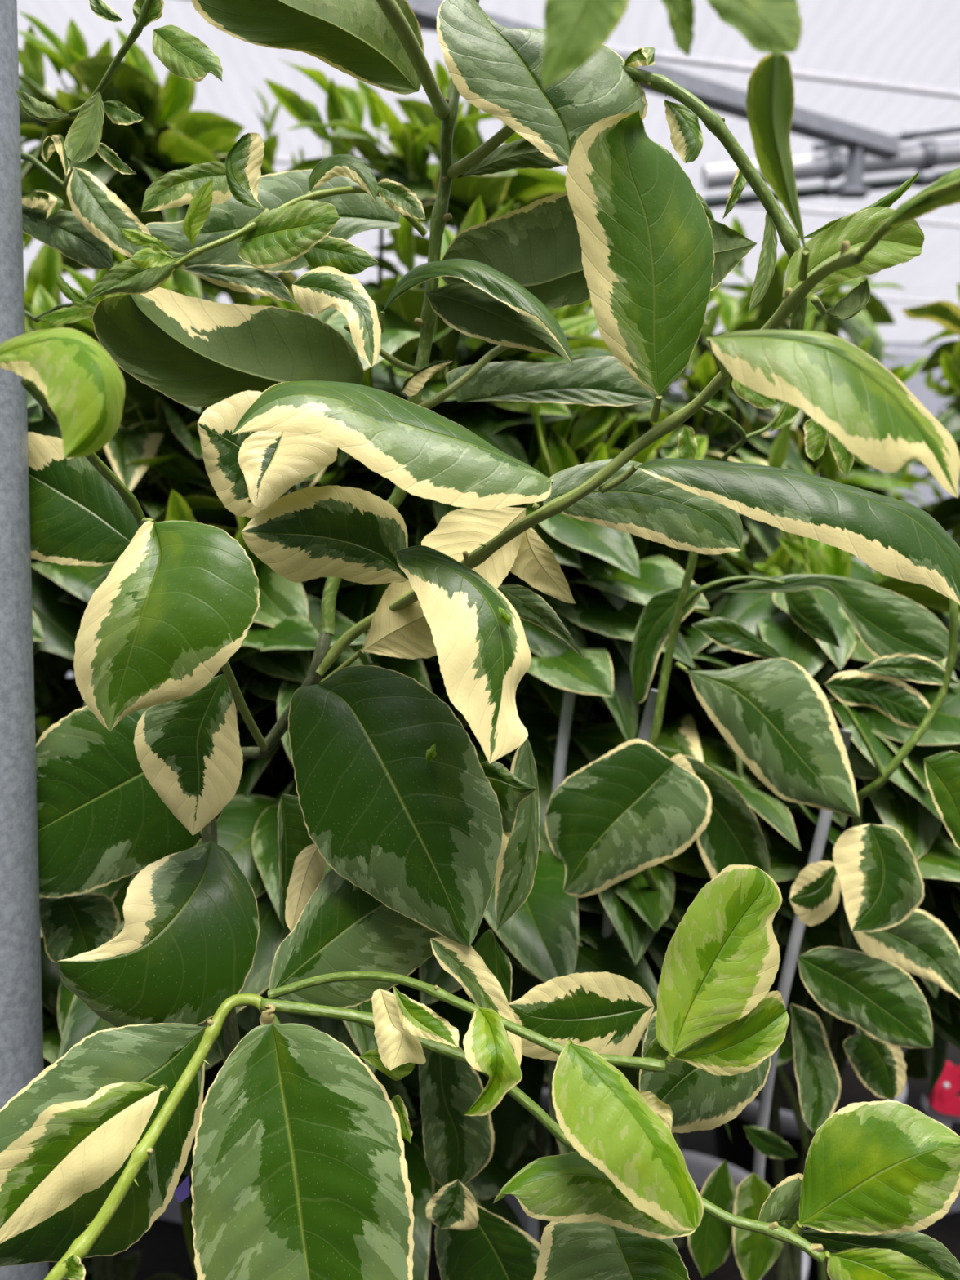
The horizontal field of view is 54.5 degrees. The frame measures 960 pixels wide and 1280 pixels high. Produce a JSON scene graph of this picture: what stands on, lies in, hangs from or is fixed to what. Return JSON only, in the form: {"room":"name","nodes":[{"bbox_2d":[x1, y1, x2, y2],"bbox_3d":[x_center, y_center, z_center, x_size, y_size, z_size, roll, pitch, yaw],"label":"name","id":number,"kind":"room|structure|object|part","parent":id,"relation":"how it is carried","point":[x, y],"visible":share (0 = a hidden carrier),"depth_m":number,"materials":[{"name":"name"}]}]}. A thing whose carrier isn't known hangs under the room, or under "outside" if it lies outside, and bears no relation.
{"room":"greenhouse","nodes":[
{"label":"greenhouse","id":0,"kind":"room"},
{"bbox_2d":[406,0,900,199],"bbox_3d":[-0.376,-2.107,3.206,5.005,0.312,0.124,-1,3,-25],"label":"roof beam","id":1,"kind":"structure","parent":0,"point":[859,140],"depth_m":3.99,"materials":[{"name":"metal"}]},
{"bbox_2d":[679,1028,959,1159],"bbox_3d":[0.000,1.091,3.061,18.000,0.001,16.000,0,3,0],"label":"floor","id":2,"kind":"structure","parent":0,"point":[701,1142],"depth_m":2.25,"materials":[{"name":"fabric"}]},
{"bbox_2d":[0,0,48,1279],"bbox_3d":[-0.243,-0.848,0.408,0.120,4.150,0.120,0,3,0],"label":"metal post","id":3,"kind":"object","parent":2,"relation":"on","point":[21,1032],"visible":0.83,"depth_m":0.45,"materials":[{"name":"metal"}]},
{"bbox_2d":[48,1188,196,1279],"bbox_3d":[-0.520,1.020,1.275,0.377,0.330,0.377,0,3,0],"label":"plant pot","id":4,"kind":"object","parent":2,"relation":"on","point":[164,1249],"visible":0.07,"depth_m":1.36,"materials":[{"name":"black plastic"}]},
{"bbox_2d":[17,10,276,743],"bbox_3d":[-0.537,0.048,1.243,0.682,1.675,0.715,2,4,40],"label":"citrus tree","id":5,"kind":"object","parent":4,"relation":"on","point":[171,136],"visible":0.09,"depth_m":1.10,"materials":[{"name":"green plant"}]},
{"bbox_3d":[-0.483,0.118,1.194,0.138,1.540,0.029,2,4,39],"label":"stem","id":6,"kind":"part","parent":5,"relation":"part of","materials":[{"name":"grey plant"}]},
{"bbox_2d":[426,1194,538,1279],"bbox_3d":[-0.100,1.014,1.375,0.377,0.330,0.377,0,3,0],"label":"plant pot","id":7,"kind":"object","parent":2,"relation":"on","point":[531,1225],"visible":0.04,"depth_m":1.36,"materials":[{"name":"black plastic"}]},
{"bbox_2d":[263,58,566,1156],"bbox_3d":[-0.113,0.045,1.325,0.636,1.672,0.643,0,3,0],"label":"citrus tree","id":8,"kind":"object","parent":7,"relation":"on","point":[414,142],"visible":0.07,"depth_m":1.20,"materials":[{"name":"green plant"}]},
{"bbox_3d":[-0.130,0.165,1.287,0.054,1.436,0.119,1,3,18],"label":"stem","id":9,"kind":"part","parent":8,"relation":"part of","materials":[{"name":"grey plant"}]},
{"bbox_2d":[532,1081,555,1155],"bbox_3d":[0.120,0.987,1.904,0.377,0.330,0.377,0,3,0],"label":"plant pot","id":10,"kind":"object","parent":2,"relation":"on","point":[545,1103],"visible":0.02,"depth_m":1.71,"materials":[{"name":"black plastic"}]},
{"bbox_2d":[581,302,613,459],"bbox_3d":[0.074,0.072,1.893,0.583,1.558,0.626,-3,4,-44],"label":"citrus tree","id":11,"kind":"object","parent":10,"relation":"on","point":[589,307],"visible":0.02,"depth_m":1.77,"materials":[{"name":"green plant"}]},
{"bbox_2d":[676,1150,809,1279],"bbox_3d":[0.280,1.015,1.365,0.377,0.330,0.377,0,3,0],"label":"plant pot","id":12,"kind":"object","parent":2,"relation":"on","point":[700,1166],"visible":0.06,"depth_m":1.34,"materials":[{"name":"black plastic"}]},
{"bbox_2d":[603,263,857,1247],"bbox_3d":[0.285,0.174,1.343,0.574,1.413,0.534,3,4,40],"label":"citrus tree","id":13,"kind":"object","parent":12,"relation":"on","point":[722,436],"visible":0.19,"depth_m":1.21,"materials":[{"name":"green plant"}]},
{"bbox_3d":[0.276,0.243,1.285,0.034,1.280,0.096,0,3,0],"label":"stem","id":14,"kind":"part","parent":13,"relation":"part of","materials":[{"name":"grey plant"}]},
{"bbox_3d":[0.295,0.268,1.362,0.037,1.222,0.097,2,3,29],"label":"stem","id":15,"kind":"part","parent":13,"relation":"part of","materials":[{"name":"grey plant"}]},
{"bbox_3d":[0.317,0.244,1.302,0.099,1.278,0.029,3,4,41],"label":"stem","id":16,"kind":"part","parent":13,"relation":"part of","materials":[{"name":"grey plant"}]},
{"bbox_2d":[713,1057,906,1279],"bbox_3d":[0.620,0.991,1.814,0.377,0.330,0.377,0,3,0],"label":"plant pot","id":17,"kind":"object","parent":2,"relation":"on","point":[740,1153],"visible":0.07,"depth_m":1.72,"materials":[{"name":"black plastic"}]},
{"bbox_2d":[705,215,959,1082],"bbox_3d":[0.624,0.036,1.759,0.660,1.644,0.616,1,3,17],"label":"citrus tree","id":18,"kind":"object","parent":17,"relation":"on","point":[860,329],"visible":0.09,"depth_m":1.65,"materials":[{"name":"green plant"}]},
{"bbox_2d":[840,1020,845,1031],"bbox_3d":[0.900,0.947,2.653,0.377,0.330,0.377,0,3,0],"label":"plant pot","id":19,"kind":"object","parent":2,"relation":"on","point":[843,1022],"visible":0.02,"depth_m":2.54,"materials":[{"name":"black plastic"}]},
{"bbox_2d":[751,323,937,536],"bbox_3d":[0.895,-0.081,2.603,0.768,1.790,0.738,0,3,0],"label":"citrus tree","id":20,"kind":"object","parent":19,"relation":"on","point":[909,478],"visible":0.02,"depth_m":2.47,"materials":[{"name":"green plant"}]},
{"bbox_2d":[915,1190,959,1264],"bbox_3d":[0.780,1.019,1.295,0.377,0.330,0.377,0,3,0],"label":"plant pot","id":21,"kind":"object","parent":2,"relation":"on","point":[945,1230],"visible":0.08,"depth_m":1.40,"materials":[{"name":"black plastic"}]},
{"bbox_2d":[901,282,959,547],"bbox_3d":[0.795,0.175,1.235,0.595,1.422,0.612,0,3,0],"label":"citrus tree","id":22,"kind":"object","parent":21,"relation":"on","point":[946,356],"visible":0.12,"depth_m":1.32,"materials":[{"name":"green plant"}]},
{"bbox_2d":[920,1060,959,1128],"bbox_3d":[0.605,0.582,1.186,0.065,0.093,0.045,0,3,0],"label":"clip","id":23,"kind":"object","parent":22,"relation":"attached to","point":[943,1104],"visible":0.95,"depth_m":1.18,"materials":[{"name":"red plastic"}]},
{"bbox_3d":[0.601,0.570,1.186,0.056,0.069,0.016,0,3,0],"label":"clip frame","id":24,"kind":"part","parent":23,"relation":"part of","materials":[{"name":"red plastic"}]},
{"bbox_3d":[0.614,0.556,1.186,0.038,0.042,0.014,0,3,0],"label":"clip arm","id":25,"kind":"part","parent":23,"relation":"part of","materials":[{"name":"red plastic"}]},
{"bbox_3d":[-0.030,1.059,0.526,0.347,0.330,0.347,0,3,0],"label":"plant pot","id":26,"kind":"object","parent":2,"relation":"on","visible":0},
{"bbox_2d":[0,0,959,1279],"bbox_3d":[-0.120,0.304,0.638,0.518,1.236,0.840,0,3,-9],"label":"citrus tree","id":27,"kind":"object","parent":26,"relation":"in","point":[155,776],"visible":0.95,"depth_m":0.41,"materials":[{"name":"green plant"}]},
{"bbox_2d":[173,1174,190,1203],"bbox_3d":[-0.160,0.295,0.500,0.008,0.015,0.002,0,3,0],"label":"plant tag","id":28,"kind":"object","parent":27,"relation":"attached to","point":[182,1192],"visible":1,"depth_m":0.50,"materials":[{"name":"purple plastic"}]},
{"bbox_3d":[-0.106,0.401,0.662,0.084,1.040,0.383,-1,3,-18],"label":"stem","id":29,"kind":"part","parent":27,"relation":"part of","materials":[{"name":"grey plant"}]},
{"bbox_3d":[-0.033,-0.153,0.448,0.091,0.303,0.034,1,3,24],"label":"stem","id":30,"kind":"part","parent":27,"relation":"part of","materials":[{"name":"green plant"}]},
{"bbox_2d":[425,743,436,764],"bbox_3d":[-0.021,0.050,0.409,0.005,0.009,0.003,-1,3,-21],"label":"leaflet","id":31,"kind":"object","parent":27,"relation":"on","point":[431,753],"visible":1,"depth_m":0.41,"materials":[{"name":"green plant"}]},
{"bbox_2d":[497,605,511,626],"bbox_3d":[0.009,-0.009,0.363,0.004,0.008,0.004,-1,3,-25],"label":"leaflet","id":32,"kind":"object","parent":27,"relation":"attached to","point":[504,616],"visible":1,"depth_m":0.36,"materials":[{"name":"green plant"}]},
{"bbox_2d":[0,457,959,1279],"bbox_3d":[0.039,0.377,0.693,0.504,1.076,0.697,0,3,0],"label":"citrus tree","id":33,"kind":"object","parent":26,"relation":"in","point":[299,1171],"visible":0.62,"depth_m":0.38,"materials":[{"name":"green plant"}]},
{"bbox_3d":[-0.050,0.542,0.460,0.116,0.770,0.028,-2,4,-33],"label":"stem","id":34,"kind":"part","parent":33,"relation":"part of","materials":[{"name":"green plant"}]},
{"bbox_2d":[551,689,575,1155],"bbox_3d":[0.066,0.323,0.721,0.021,0.581,0.099,1,3,11],"label":"stake","id":35,"kind":"object","parent":33,"relation":"attached to","point":[569,696],"visible":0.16,"depth_m":0.66,"materials":[{"name":"grey plastic"}]},
{"bbox_3d":[0.019,0.439,0.660,0.074,0.966,0.376,1,3,22],"label":"stem","id":36,"kind":"part","parent":33,"relation":"part of","materials":[{"name":"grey plant"}]},
{"bbox_3d":[0.016,0.477,0.662,0.072,0.889,0.379,1,3,23],"label":"stem","id":37,"kind":"part","parent":33,"relation":"part of","materials":[{"name":"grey plant"}]},
{"bbox_3d":[-0.560,1.058,0.536,0.347,0.330,0.347,0,3,0],"label":"plant pot","id":38,"kind":"object","parent":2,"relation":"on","visible":0},
{"bbox_2d":[20,134,231,324],"bbox_3d":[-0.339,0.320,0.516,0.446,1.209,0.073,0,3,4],"label":"citrus tree","id":39,"kind":"object","parent":38,"relation":"on","point":[87,234],"visible":0.8,"depth_m":0.46,"materials":[{"name":"green plant"}]},
{"bbox_3d":[-0.389,0.319,0.526,0.351,1.208,0.051,0,3,-2],"label":"stem","id":40,"kind":"part","parent":39,"relation":"part of","materials":[{"name":"green plant"}]},
{"bbox_3d":[0.370,1.035,0.976,0.326,0.330,0.326,0,3,0],"label":"plant pot","id":41,"kind":"object","parent":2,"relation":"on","visible":0},
{"bbox_2d":[544,377,959,1279],"bbox_3d":[0.245,0.360,0.819,0.640,1.101,0.542,-2,4,-32],"label":"citrus tree","id":42,"kind":"object","parent":41,"relation":"on","point":[842,643],"visible":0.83,"depth_m":0.58,"materials":[{"name":"green plant"}]},
{"bbox_2d":[601,688,657,937],"bbox_3d":[0.096,0.323,0.692,0.031,0.584,0.111,-1,3,-14],"label":"stake","id":43,"kind":"object","parent":42,"relation":"attached to","point":[644,734],"visible":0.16,"depth_m":0.63,"materials":[{"name":"grey plastic"}]},
{"bbox_3d":[0.232,0.407,0.760,0.286,1.010,0.373,0,3,0],"label":"stem","id":44,"kind":"part","parent":42,"relation":"part of","materials":[{"name":"green plant"}]},
{"bbox_3d":[0.332,0.460,0.924,0.099,0.890,0.088,0,3,0],"label":"stem","id":45,"kind":"part","parent":42,"relation":"part of","materials":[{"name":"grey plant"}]},
{"bbox_3d":[0.340,0.502,0.904,0.113,0.808,0.051,-2,4,-36],"label":"stem","id":46,"kind":"part","parent":42,"relation":"part of","materials":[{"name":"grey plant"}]},
{"bbox_3d":[0.332,0.438,0.889,0.065,0.936,0.147,1,3,19],"label":"stem","id":47,"kind":"part","parent":42,"relation":"part of","materials":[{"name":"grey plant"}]},
{"bbox_3d":[0.322,0.434,0.762,0.057,0.955,0.382,1,3,20],"label":"stem","id":48,"kind":"part","parent":42,"relation":"part of","materials":[{"name":"green plant"}]},
{"bbox_3d":[-0.370,1.039,0.916,0.326,0.330,0.326,0,3,0],"label":"plant pot","id":49,"kind":"object","parent":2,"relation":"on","visible":0},
{"bbox_2d":[22,219,297,1279],"bbox_3d":[-0.350,0.275,0.867,0.550,1.261,0.549,-2,4,-38],"label":"citrus tree","id":50,"kind":"object","parent":49,"relation":"on","point":[150,418],"visible":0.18,"depth_m":0.79,"materials":[{"name":"green plant"}]},
{"bbox_3d":[-0.408,0.376,0.892,0.106,1.056,0.024,1,3,20],"label":"stem","id":51,"kind":"part","parent":50,"relation":"part of","materials":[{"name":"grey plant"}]},
{"bbox_3d":[-0.324,0.388,0.890,0.092,1.033,0.018,-1,3,-16],"label":"stem","id":52,"kind":"part","parent":50,"relation":"part of","materials":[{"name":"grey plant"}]},
{"bbox_3d":[-0.345,0.344,0.911,0.065,1.118,0.084,0,3,0],"label":"stem","id":53,"kind":"part","parent":50,"relation":"part of","materials":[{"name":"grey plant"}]},
{"bbox_3d":[0.000,1.039,0.916,0.326,0.330,0.326,0,3,0],"label":"plant pot","id":54,"kind":"object","parent":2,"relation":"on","visible":0},
{"bbox_2d":[217,195,809,1198],"bbox_3d":[-0.012,0.270,0.856,0.571,1.272,0.534,2,4,31],"label":"citrus tree","id":55,"kind":"object","parent":54,"relation":"on","point":[563,436],"visible":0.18,"depth_m":0.73,"materials":[{"name":"green plant"}]},
{"bbox_3d":[-0.029,0.333,0.859,0.106,1.146,0.055,0,3,0],"label":"stem","id":56,"kind":"part","parent":55,"relation":"part of","materials":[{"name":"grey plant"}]},
{"bbox_2d":[752,728,852,1279],"bbox_3d":[0.229,0.334,0.709,0.039,0.545,0.096,-1,3,-22],"label":"stake","id":57,"kind":"object","parent":55,"relation":"attached to","point":[825,816],"visible":0.48,"depth_m":0.68,"materials":[{"name":"grey plastic"}]},
{"bbox_3d":[-0.420,0.981,2.004,0.377,0.330,0.377,0,3,0],"label":"plant pot","id":58,"kind":"object","parent":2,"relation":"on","visible":0},
{"bbox_2d":[200,85,356,306],"bbox_3d":[-0.421,-0.137,1.962,0.696,1.969,0.696,0,3,0],"label":"citrus tree","id":59,"kind":"object","parent":58,"relation":"on","point":[271,142],"visible":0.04,"depth_m":1.86,"materials":[{"name":"green plant"}]},
{"bbox_3d":[-0.422,-0.020,2.009,0.041,1.730,0.140,0,3,0],"label":"stem","id":60,"kind":"part","parent":59,"relation":"part of","materials":[{"name":"green plant"}]},
{"bbox_3d":[1.600,0.937,2.853,0.377,0.330,0.377,0,3,0],"label":"plant pot","id":61,"kind":"object","parent":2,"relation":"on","visible":0},
{"bbox_2d":[919,370,959,512],"bbox_3d":[1.636,-0.126,2.773,0.778,1.862,0.697,-2,4,-35],"label":"citrus tree","id":62,"kind":"object","parent":61,"relation":"on","point":[930,384],"visible":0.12,"depth_m":2.85,"materials":[{"name":"green plant"}]},
{"bbox_2d":[703,169,954,208],"bbox_3d":[2.110,-2.223,4.500,2.060,0.279,0.074,0,3,-1],"label":"pipe","id":63,"kind":"object","parent":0,"point":[924,179],"visible":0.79,"depth_m":4.48,"materials":[{"name":"metal"}]},
{"bbox_2d":[701,140,959,190],"bbox_3d":[2.167,-2.396,4.620,2.120,0.316,0.143,0,3,0],"label":"pipe","id":64,"kind":"object","parent":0,"point":[926,155],"visible":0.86,"depth_m":4.57,"materials":[{"name":"metal"}]},
{"bbox_2d":[812,124,959,151],"bbox_3d":[2.402,-2.507,4.550,1.547,0.240,0.053,0,3,-1],"label":"conduit pipe","id":65,"kind":"object","parent":64,"relation":"attached to","point":[910,134],"visible":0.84,"depth_m":4.53,"materials":[{"name":"metal"}]},
{"label":"ceiling","id":66,"kind":"structure","parent":0,"visible":0},
{"bbox_2d":[20,137,959,227],"bbox_3d":[0.000,-3.214,6.491,18.418,0.035,0.030,-1,3,-12],"label":"trim","id":67,"kind":"structure","parent":66,"relation":"attached to","point":[278,159],"depth_m":7.04,"materials":[{"name":"white metal"}]},
{"bbox_2d":[61,297,932,355],"bbox_3d":[0.000,-3.402,10.086,18.418,0.035,0.030,-1,3,-12],"label":"trim","id":68,"kind":"structure","parent":66,"relation":"attached to","point":[64,300],"depth_m":11.16,"materials":[{"name":"white metal"}]},
{"bbox_2d":[190,0,959,99],"bbox_3d":[0.000,-3.125,4.793,18.418,0.035,0.030,-1,3,-12],"label":"trim","id":69,"kind":"structure","parent":66,"relation":"attached to","point":[659,55],"depth_m":5.18,"materials":[{"name":"white metal"}]},
{"bbox_2d":[386,258,959,306],"bbox_3d":[0.000,-3.308,8.288,18.418,0.035,0.030,-1,3,-12],"label":"trim","id":70,"kind":"structure","parent":66,"relation":"attached to","point":[393,261],"depth_m":9.16,"materials":[{"name":"white metal"}]}
]}

